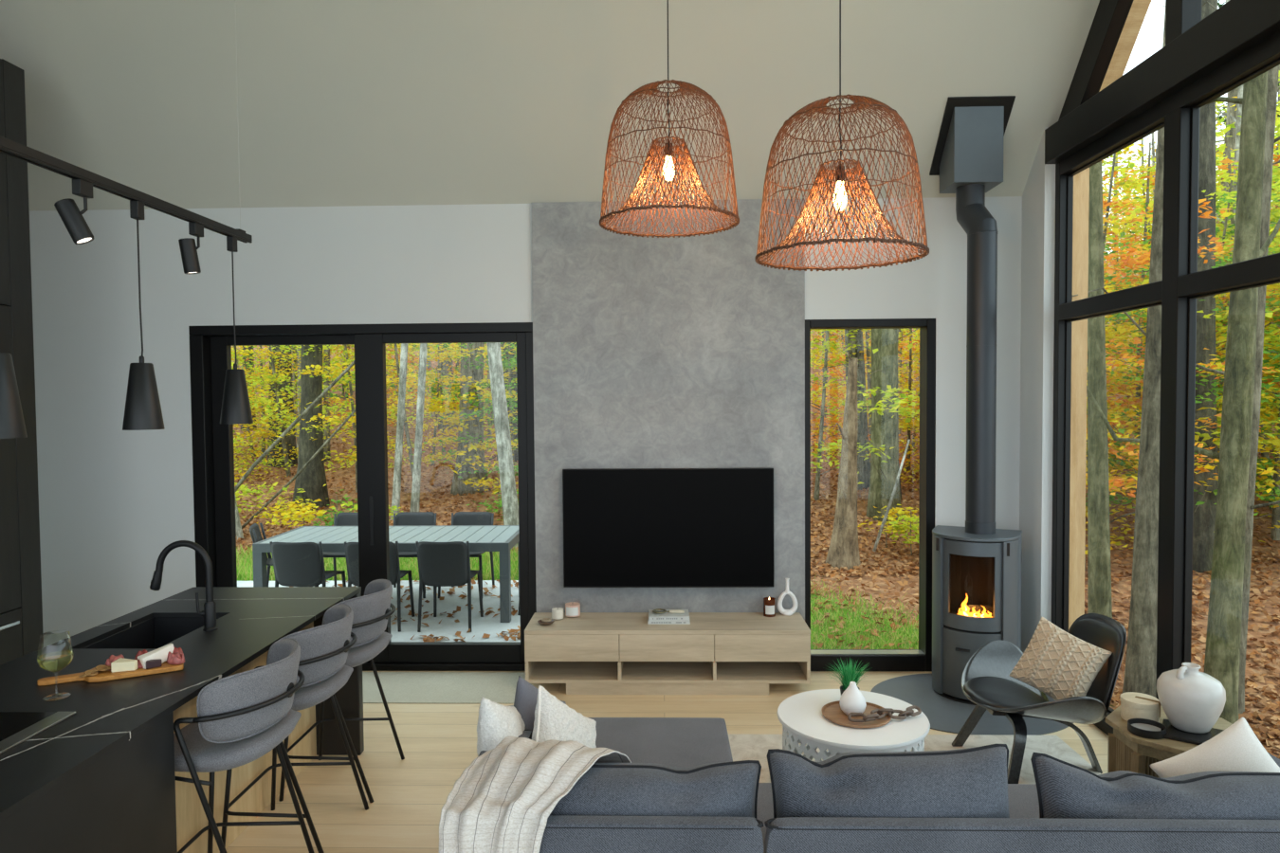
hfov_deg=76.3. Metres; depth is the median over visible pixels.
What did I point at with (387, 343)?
young tree
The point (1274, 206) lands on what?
young tree
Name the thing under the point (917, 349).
young tree
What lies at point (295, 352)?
tree
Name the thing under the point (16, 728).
induction cooktop
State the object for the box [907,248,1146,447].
young tree
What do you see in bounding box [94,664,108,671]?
cracker
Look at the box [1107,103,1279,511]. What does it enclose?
young tree
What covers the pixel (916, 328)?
tree
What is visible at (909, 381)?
young tree
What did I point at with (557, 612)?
jar candle
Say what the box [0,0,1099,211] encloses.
ceiling
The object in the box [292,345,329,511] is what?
tree
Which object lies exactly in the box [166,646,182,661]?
meat slice
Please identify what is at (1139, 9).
rafter
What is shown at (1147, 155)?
tree
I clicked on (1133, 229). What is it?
young tree
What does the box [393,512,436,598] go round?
patio chair
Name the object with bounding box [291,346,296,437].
tree
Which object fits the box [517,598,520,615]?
patio chair
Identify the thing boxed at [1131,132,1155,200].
tree
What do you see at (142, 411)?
pendant
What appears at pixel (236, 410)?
pendant
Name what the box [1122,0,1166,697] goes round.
tree
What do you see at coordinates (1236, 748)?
throw pillow
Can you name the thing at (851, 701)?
vase
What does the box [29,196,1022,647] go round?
wall
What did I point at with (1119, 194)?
young tree
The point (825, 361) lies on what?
young tree
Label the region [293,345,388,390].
young tree
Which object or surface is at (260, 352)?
young tree
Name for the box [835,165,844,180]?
socket
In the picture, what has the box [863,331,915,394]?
young tree
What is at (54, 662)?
bowl
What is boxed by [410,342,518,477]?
young tree
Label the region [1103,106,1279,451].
young tree
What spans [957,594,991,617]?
fire
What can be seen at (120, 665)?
cheese wedge
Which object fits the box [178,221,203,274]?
track spotlight
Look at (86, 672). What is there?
cracker
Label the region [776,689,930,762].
coffee table
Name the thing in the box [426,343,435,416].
tree
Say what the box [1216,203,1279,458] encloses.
young tree
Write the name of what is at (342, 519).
patio chair
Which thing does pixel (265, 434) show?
young tree
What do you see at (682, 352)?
wall panel
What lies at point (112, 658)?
meat slice
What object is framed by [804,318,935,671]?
window
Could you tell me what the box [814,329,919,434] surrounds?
young tree
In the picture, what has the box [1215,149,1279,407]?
young tree
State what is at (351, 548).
patio chair
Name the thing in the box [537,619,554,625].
dish
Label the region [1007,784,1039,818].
seat cushion
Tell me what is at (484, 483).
seedling
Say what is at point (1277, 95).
young tree
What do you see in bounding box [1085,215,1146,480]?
young tree
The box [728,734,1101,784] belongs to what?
area rug
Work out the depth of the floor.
4.41 m
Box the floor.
[225,671,1108,852]
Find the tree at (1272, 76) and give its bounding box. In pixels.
[1072,0,1279,713]
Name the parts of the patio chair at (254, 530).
leg, backrest, leg, seat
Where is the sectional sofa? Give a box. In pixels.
[478,717,1279,852]
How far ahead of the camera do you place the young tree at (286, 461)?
16.30 m
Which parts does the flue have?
ceiling plate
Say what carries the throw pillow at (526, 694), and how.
on the sectional sofa
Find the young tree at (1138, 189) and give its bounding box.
[1102,93,1279,395]
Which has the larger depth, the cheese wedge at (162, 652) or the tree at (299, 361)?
the tree at (299, 361)
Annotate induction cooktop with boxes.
[0,712,75,754]
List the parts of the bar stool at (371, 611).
leg, leg, leg, backrest, seat, arm rail, leg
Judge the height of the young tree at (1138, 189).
9.298 m
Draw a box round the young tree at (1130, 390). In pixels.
[1086,249,1145,462]
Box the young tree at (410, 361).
[322,347,448,436]
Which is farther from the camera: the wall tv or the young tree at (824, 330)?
the young tree at (824, 330)
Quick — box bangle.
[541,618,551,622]
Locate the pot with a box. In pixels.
[840,685,859,695]
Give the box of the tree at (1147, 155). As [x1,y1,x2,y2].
[1103,155,1217,273]
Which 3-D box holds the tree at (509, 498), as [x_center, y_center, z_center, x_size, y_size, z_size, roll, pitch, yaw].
[-1.948,-2.677,10.777,2.028,9.371,0.794,1,3,38]
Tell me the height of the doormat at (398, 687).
0.006 m
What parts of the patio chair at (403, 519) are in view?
leg, seat, backrest, leg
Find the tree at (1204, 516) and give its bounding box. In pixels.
[1192,0,1218,573]
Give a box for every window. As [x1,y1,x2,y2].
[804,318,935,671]
[1044,0,1279,735]
[1058,0,1201,120]
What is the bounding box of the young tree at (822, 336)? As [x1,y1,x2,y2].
[810,329,871,453]
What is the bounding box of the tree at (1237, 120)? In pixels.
[1215,84,1243,354]
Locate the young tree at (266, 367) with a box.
[231,346,300,457]
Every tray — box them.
[821,700,891,728]
[1160,718,1224,745]
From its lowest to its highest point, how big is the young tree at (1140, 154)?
9.886 m
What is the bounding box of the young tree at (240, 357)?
[231,347,300,430]
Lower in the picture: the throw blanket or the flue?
the throw blanket
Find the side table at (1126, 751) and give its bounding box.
[1105,705,1231,778]
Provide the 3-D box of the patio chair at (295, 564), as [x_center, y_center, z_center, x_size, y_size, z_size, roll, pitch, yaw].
[-2.990,1.395,7.369,0.478,0.810,0.596,0,2,4]
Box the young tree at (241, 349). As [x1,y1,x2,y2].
[232,348,268,432]
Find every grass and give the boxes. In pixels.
[236,543,918,649]
[824,658,870,695]
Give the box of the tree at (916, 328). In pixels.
[915,328,919,386]
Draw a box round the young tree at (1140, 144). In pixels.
[1101,141,1279,375]
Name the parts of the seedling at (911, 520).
stem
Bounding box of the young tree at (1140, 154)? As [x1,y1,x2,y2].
[902,146,1151,356]
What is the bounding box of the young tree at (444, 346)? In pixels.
[405,342,517,478]
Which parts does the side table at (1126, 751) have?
leg, fluted panel, leg, fluted panel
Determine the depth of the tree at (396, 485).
12.03 m
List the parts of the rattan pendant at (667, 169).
cord, bulb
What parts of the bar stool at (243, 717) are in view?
seat frame, leg, leg, seat, backrest, arm rail, leg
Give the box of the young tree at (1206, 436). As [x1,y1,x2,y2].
[1123,163,1279,519]
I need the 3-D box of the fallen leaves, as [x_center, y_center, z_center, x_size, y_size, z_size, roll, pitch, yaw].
[0.463,0.622,17.410,41.585,2.507,23.046,0,2,14]
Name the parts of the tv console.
drawer, drawer, drawer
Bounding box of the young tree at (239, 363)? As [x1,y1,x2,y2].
[231,354,267,385]
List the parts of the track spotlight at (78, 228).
stem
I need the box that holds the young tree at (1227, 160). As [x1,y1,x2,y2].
[1102,136,1279,493]
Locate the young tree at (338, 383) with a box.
[333,343,457,425]
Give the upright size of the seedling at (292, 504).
0.700 m
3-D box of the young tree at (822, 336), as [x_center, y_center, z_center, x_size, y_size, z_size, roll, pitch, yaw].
[3.975,-1.640,18.506,3.489,5.289,3.855,-1,2,-15]
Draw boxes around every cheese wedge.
[110,658,137,673]
[137,643,174,669]
[146,658,162,669]
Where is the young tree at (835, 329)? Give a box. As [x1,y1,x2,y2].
[811,329,844,364]
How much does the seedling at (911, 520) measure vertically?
0.719 m
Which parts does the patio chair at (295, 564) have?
leg, backrest, leg, seat, leg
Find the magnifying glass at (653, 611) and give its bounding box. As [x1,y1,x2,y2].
[652,608,684,613]
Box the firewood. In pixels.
[957,604,993,615]
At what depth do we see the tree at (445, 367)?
23.29 m
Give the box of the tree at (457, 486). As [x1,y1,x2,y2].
[450,342,489,495]
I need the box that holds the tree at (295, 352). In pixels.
[292,346,297,402]
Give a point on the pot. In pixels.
(842, 688)
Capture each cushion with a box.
[549,760,761,819]
[756,783,773,852]
[766,744,1009,818]
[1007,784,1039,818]
[1030,752,1279,820]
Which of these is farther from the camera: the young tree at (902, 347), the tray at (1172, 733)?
the young tree at (902, 347)
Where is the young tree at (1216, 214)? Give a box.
[1110,214,1279,415]
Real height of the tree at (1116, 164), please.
9.922 m
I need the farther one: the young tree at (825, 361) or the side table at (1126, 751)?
the young tree at (825, 361)
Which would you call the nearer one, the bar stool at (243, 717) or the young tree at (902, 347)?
the bar stool at (243, 717)
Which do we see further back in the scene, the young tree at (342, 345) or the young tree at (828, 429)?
the young tree at (342, 345)
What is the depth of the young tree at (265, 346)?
21.56 m
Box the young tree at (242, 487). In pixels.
[231,346,326,517]
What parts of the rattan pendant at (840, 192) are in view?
cord, bulb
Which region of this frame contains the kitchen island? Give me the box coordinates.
[0,586,364,852]
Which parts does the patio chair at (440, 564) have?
leg, leg, backrest, leg, seat, leg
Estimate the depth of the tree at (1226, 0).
17.74 m
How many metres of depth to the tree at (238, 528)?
11.56 m
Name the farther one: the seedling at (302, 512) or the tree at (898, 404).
the tree at (898, 404)
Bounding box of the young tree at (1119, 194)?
[1102,179,1277,369]
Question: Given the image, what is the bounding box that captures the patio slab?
[237,580,520,641]
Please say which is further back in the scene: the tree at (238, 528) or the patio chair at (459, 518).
the tree at (238, 528)
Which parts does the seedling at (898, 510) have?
stem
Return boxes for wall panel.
[530,199,804,621]
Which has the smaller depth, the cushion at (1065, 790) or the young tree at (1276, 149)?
the cushion at (1065, 790)
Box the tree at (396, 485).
[390,343,408,520]
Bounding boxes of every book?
[647,618,690,624]
[648,609,689,621]
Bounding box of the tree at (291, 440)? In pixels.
[267,345,297,467]
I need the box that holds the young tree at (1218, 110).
[1101,102,1279,330]
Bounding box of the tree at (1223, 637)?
[1086,71,1279,724]
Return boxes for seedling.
[254,498,321,530]
[264,500,334,530]
[312,489,357,526]
[331,501,402,521]
[462,476,518,511]
[465,489,518,520]
[857,503,918,548]
[867,510,918,555]
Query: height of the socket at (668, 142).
0.059 m
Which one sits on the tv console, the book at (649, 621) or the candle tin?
the book at (649, 621)
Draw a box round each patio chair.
[249,522,273,586]
[269,541,346,586]
[315,512,358,586]
[344,541,414,631]
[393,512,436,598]
[415,541,483,632]
[438,512,494,598]
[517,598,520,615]
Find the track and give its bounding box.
[0,22,252,243]
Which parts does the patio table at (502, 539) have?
leg, table frame, leg, leg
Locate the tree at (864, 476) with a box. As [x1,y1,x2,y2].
[844,329,870,490]
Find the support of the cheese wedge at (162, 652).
on the serving board
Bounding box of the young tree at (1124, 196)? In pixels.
[1122,160,1276,348]
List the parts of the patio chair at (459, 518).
leg, backrest, seat, leg, leg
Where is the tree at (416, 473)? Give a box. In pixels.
[409,343,427,511]
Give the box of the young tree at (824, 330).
[810,329,845,388]
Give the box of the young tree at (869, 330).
[811,329,902,372]
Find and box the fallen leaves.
[233,402,1279,759]
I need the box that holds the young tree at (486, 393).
[329,342,517,462]
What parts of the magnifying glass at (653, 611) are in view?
handle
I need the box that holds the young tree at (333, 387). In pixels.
[293,345,399,412]
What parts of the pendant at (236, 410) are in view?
cord, lamp shade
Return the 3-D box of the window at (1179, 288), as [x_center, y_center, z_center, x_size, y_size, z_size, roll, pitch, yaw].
[2.587,0.041,1.514,0.159,3.628,7.564,0,2,2]
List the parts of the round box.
lid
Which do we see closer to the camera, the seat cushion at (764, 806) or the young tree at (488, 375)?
the seat cushion at (764, 806)
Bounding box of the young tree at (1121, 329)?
[897,153,1219,521]
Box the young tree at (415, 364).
[385,343,492,452]
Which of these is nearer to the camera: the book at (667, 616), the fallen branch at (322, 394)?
the book at (667, 616)
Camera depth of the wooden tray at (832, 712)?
3.82 m
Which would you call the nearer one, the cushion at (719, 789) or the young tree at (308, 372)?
the cushion at (719, 789)
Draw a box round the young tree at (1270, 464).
[1085,238,1279,515]
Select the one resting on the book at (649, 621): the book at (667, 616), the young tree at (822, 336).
the book at (667, 616)
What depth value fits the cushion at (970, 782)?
2.53 m
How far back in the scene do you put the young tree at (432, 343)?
31.72 m
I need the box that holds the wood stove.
[932,525,1022,705]
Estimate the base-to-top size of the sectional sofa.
0.664 m
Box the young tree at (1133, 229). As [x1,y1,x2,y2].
[1103,229,1150,371]
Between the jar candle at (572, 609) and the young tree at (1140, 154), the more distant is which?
the young tree at (1140, 154)
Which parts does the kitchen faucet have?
spout, lever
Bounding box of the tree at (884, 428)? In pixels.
[866,329,902,522]
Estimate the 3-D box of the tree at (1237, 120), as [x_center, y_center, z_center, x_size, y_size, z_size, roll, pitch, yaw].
[9.318,-2.842,13.015,1.342,8.755,1.526,1,2,28]
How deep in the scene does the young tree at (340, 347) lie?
24.99 m
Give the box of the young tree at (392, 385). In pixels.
[265,344,459,408]
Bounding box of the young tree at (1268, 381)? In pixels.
[1120,219,1279,408]
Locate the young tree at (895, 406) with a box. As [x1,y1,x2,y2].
[810,275,1149,484]
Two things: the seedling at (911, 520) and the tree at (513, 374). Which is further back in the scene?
the tree at (513, 374)
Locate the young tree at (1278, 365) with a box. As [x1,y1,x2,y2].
[1255,315,1279,489]
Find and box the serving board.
[36,661,183,686]
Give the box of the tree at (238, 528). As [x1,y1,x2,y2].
[235,497,244,539]
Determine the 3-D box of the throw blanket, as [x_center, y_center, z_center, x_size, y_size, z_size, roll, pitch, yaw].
[-0.300,1.292,2.681,0.583,0.498,0.581,0,2,2]
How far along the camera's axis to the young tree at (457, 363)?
28.32 m
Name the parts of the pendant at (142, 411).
cord, lamp shade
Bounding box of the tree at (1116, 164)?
[1101,152,1151,371]
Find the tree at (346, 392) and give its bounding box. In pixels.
[345,345,349,399]
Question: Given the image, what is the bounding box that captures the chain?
[847,705,921,722]
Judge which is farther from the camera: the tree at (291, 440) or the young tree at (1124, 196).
the young tree at (1124, 196)
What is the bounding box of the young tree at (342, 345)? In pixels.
[341,345,417,389]
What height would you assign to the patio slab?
0.200 m
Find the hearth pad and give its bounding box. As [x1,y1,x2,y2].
[870,673,1074,735]
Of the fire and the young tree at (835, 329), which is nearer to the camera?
the fire
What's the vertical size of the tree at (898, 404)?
14.357 m
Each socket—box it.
[664,142,672,157]
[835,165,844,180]
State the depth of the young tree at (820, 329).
22.91 m
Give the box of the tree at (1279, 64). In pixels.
[1272,64,1279,296]
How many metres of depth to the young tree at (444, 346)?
15.90 m
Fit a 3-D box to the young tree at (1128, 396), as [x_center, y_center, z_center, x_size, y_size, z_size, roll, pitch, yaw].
[16.138,-4.433,26.762,8.226,8.760,7.145,-2,2,-30]
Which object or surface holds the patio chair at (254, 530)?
on the patio slab
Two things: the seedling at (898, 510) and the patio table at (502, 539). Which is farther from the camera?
the seedling at (898, 510)
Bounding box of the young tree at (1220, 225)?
[1215,219,1279,453]
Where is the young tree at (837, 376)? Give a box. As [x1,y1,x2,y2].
[810,329,919,433]
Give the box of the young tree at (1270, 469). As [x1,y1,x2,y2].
[1084,180,1279,554]
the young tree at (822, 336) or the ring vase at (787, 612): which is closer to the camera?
the ring vase at (787, 612)
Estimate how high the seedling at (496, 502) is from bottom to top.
0.740 m
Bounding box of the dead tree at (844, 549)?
[825,351,860,569]
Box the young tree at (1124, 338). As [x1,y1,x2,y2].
[1085,180,1279,479]
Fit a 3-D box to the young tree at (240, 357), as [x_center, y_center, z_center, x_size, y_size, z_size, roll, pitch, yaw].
[-9.661,-1.655,17.349,4.307,5.912,5.025,-2,3,-40]
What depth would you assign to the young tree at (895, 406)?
11.49 m
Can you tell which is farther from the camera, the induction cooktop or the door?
the door
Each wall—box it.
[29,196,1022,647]
[1019,127,1055,653]
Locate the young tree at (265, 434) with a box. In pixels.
[233,346,326,484]
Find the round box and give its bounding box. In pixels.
[1120,692,1160,722]
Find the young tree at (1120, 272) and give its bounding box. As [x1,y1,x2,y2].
[1104,257,1274,420]
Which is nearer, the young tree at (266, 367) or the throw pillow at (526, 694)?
the throw pillow at (526, 694)
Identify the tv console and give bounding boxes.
[524,612,810,695]
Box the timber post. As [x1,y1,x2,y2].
[1068,167,1089,629]
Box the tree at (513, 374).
[496,342,517,461]
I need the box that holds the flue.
[929,95,1015,534]
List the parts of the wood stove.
panel, plate, handle, door, fire door, plate, panel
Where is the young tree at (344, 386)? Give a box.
[251,345,355,392]
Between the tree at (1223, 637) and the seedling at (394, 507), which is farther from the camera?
the seedling at (394, 507)
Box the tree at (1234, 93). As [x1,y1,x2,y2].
[1138,85,1279,414]
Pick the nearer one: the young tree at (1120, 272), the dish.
the dish
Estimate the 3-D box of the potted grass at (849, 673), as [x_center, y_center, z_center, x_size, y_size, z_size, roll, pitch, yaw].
[1.010,1.251,3.977,0.250,0.226,0.246,0,2,2]
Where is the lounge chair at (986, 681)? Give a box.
[951,613,1126,784]
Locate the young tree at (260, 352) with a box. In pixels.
[231,345,347,462]
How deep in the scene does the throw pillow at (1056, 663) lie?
4.04 m
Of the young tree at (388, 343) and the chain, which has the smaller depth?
the chain
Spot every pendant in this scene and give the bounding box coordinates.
[0,352,27,438]
[122,200,164,430]
[219,236,253,424]
[599,0,739,237]
[755,0,929,271]
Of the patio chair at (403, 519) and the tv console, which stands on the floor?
the tv console
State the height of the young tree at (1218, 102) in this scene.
9.498 m
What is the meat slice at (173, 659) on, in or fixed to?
on the serving board
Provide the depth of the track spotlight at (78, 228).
2.94 m
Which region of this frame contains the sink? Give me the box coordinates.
[82,617,219,649]
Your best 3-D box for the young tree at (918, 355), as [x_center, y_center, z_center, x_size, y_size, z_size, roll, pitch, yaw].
[6.229,-1.732,17.897,5.073,5.662,4.406,-1,2,-15]
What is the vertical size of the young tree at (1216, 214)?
5.498 m
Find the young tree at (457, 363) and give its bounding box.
[342,343,487,402]
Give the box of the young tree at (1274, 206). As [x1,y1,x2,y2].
[1150,205,1279,392]
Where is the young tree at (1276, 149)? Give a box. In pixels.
[1127,146,1279,359]
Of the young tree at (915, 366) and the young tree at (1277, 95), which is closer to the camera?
the young tree at (915, 366)
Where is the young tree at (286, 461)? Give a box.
[231,345,410,476]
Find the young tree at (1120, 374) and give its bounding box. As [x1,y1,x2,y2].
[1104,198,1279,458]
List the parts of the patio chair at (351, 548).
leg, backrest, leg, seat, leg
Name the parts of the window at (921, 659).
sill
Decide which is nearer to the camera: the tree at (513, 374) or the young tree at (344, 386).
the tree at (513, 374)
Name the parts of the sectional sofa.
armrest, backrest, chaise seat, backrest, armrest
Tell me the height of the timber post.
3.950 m
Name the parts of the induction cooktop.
glass plate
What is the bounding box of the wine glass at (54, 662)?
[36,630,73,701]
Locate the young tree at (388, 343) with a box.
[387,343,493,424]
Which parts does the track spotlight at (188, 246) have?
stem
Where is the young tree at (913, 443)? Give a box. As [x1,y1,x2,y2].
[828,329,919,448]
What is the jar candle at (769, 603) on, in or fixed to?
on the tv console
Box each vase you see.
[776,578,798,616]
[839,681,866,716]
[1156,662,1225,733]
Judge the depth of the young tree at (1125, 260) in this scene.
8.72 m
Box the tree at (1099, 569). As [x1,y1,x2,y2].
[1087,161,1112,618]
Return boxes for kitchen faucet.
[149,540,218,631]
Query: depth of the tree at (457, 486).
14.03 m
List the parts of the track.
rail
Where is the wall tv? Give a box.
[562,467,774,587]
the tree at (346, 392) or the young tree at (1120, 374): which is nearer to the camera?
the young tree at (1120, 374)
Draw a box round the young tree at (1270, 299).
[1215,245,1279,464]
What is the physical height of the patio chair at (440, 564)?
0.810 m
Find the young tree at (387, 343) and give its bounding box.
[385,343,486,396]
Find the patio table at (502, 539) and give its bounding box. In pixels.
[252,525,519,622]
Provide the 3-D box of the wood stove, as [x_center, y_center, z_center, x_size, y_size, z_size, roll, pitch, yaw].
[2.153,1.206,5.251,0.524,1.050,0.450,1,2,29]
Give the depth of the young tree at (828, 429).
14.54 m
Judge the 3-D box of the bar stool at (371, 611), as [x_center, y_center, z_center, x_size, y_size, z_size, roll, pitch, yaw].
[-1.498,1.308,4.141,0.504,0.989,0.562,0,2,2]
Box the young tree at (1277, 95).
[1126,94,1278,343]
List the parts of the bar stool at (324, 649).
leg, leg, leg, backrest, seat, arm rail, leg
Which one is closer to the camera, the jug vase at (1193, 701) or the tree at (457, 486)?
the jug vase at (1193, 701)
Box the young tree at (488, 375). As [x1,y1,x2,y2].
[405,343,492,443]
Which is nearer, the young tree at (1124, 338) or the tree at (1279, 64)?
the young tree at (1124, 338)
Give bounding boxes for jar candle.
[551,607,563,620]
[565,602,580,617]
[763,597,775,617]
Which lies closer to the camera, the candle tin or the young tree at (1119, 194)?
the candle tin
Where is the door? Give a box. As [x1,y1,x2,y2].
[188,322,536,671]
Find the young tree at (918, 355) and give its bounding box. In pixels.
[815,329,919,430]
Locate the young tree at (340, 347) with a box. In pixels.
[293,343,437,394]
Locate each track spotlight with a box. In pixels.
[54,178,94,244]
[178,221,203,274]
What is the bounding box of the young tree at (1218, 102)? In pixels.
[1102,70,1279,325]
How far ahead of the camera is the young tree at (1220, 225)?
13.43 m
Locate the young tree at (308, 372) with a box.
[258,342,514,477]
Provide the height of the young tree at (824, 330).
6.541 m
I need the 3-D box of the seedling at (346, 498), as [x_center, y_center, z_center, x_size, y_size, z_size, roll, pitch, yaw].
[-4.117,1.283,11.294,0.969,0.740,1.373,-1,2,-12]
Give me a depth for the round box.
3.54 m
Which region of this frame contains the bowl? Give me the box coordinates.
[36,630,73,673]
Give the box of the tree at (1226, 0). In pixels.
[1215,0,1261,453]
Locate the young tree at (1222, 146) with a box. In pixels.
[1102,132,1279,433]
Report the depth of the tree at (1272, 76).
6.19 m
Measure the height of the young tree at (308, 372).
4.772 m
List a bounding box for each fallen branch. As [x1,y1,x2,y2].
[234,360,354,493]
[241,374,387,529]
[872,439,910,551]
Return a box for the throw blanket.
[438,735,631,852]
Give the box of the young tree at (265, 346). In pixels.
[232,346,297,397]
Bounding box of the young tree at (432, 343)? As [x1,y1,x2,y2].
[322,343,434,368]
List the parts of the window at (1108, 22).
frame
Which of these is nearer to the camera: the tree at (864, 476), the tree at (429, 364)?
the tree at (864, 476)
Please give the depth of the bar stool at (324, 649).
3.46 m
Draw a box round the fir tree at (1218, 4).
[1103,0,1279,416]
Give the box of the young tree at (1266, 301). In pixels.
[1215,301,1279,436]
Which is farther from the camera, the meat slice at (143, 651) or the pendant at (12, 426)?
the meat slice at (143, 651)
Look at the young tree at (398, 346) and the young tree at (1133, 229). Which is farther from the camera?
the young tree at (1133, 229)
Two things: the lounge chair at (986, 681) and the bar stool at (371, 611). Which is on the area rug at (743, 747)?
the lounge chair at (986, 681)
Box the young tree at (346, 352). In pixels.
[245,345,438,493]
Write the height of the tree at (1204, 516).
18.641 m
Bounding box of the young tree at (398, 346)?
[347,343,508,466]
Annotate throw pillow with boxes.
[476,696,525,756]
[513,676,566,731]
[531,685,596,748]
[1009,617,1112,700]
[1149,717,1279,778]
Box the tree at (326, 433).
[323,345,330,461]
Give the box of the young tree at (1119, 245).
[1086,148,1279,479]
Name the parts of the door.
fixed panel, handle, sliding panel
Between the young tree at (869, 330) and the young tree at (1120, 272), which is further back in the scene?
the young tree at (869, 330)
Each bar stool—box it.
[173,638,314,852]
[220,603,368,852]
[278,579,404,803]
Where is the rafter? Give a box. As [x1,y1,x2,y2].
[1099,0,1151,91]
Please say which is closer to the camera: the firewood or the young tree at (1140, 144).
the firewood
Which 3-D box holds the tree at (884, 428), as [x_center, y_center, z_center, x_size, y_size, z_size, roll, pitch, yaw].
[3.851,-5.407,11.684,1.337,14.355,2.601,1,3,42]
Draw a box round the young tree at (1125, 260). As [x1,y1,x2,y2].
[1084,157,1279,570]
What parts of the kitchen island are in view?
panel, panel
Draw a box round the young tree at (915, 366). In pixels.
[862,329,919,490]
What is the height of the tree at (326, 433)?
11.211 m
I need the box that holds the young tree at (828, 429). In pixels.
[810,329,871,459]
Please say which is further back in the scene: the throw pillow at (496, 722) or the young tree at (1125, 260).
the young tree at (1125, 260)
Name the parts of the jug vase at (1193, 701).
handle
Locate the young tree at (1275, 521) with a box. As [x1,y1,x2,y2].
[1086,211,1279,540]
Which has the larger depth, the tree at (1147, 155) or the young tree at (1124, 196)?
the tree at (1147, 155)
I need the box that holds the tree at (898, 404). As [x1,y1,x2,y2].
[897,403,901,497]
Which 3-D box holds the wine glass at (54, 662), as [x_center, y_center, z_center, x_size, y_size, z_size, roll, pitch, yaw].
[-2.022,0.826,2.823,0.105,0.224,0.105,0,2,2]
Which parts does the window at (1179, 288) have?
sash, sash, sash, sash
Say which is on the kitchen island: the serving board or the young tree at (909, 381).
the serving board
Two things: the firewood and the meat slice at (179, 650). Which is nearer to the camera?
the meat slice at (179, 650)
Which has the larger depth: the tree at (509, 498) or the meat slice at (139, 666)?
the tree at (509, 498)
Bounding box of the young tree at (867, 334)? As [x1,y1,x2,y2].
[810,331,919,463]
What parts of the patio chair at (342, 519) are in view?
seat, leg, backrest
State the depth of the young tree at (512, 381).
16.72 m
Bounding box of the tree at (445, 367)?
[437,343,457,429]
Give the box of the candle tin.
[1127,718,1166,739]
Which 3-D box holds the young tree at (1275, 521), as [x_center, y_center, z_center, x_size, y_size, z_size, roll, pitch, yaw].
[7.995,-1.423,10.151,5.552,6.887,5.229,1,2,27]
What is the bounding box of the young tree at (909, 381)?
[812,328,919,470]
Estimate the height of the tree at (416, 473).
9.359 m
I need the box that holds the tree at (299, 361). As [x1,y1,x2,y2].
[296,345,300,451]
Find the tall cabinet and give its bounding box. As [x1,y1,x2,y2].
[0,58,43,665]
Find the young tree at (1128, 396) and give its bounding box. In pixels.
[1102,177,1152,399]
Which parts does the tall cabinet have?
door, handle, door, drawer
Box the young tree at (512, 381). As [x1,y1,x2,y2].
[457,356,517,449]
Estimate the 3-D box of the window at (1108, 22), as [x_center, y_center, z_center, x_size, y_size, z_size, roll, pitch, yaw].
[2.590,-3.779,1.399,0.095,4.076,7.581,0,2,2]
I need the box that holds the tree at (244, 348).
[240,346,256,430]
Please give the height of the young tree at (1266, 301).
4.989 m
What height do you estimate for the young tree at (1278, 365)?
6.452 m
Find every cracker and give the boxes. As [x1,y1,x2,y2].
[84,670,97,676]
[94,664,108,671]
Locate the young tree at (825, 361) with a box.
[810,328,918,500]
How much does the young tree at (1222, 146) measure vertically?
6.409 m
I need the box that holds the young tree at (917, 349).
[836,338,919,476]
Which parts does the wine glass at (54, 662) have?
stem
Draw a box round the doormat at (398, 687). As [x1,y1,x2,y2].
[362,672,525,703]
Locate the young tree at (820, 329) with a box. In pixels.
[810,329,909,431]
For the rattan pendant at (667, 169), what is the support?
hanging from the ceiling
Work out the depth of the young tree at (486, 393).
13.89 m
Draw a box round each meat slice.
[104,654,124,670]
[134,654,143,668]
[135,649,147,658]
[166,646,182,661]
[167,652,184,664]
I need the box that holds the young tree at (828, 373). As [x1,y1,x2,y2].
[810,329,919,454]
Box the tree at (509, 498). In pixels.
[486,342,518,549]

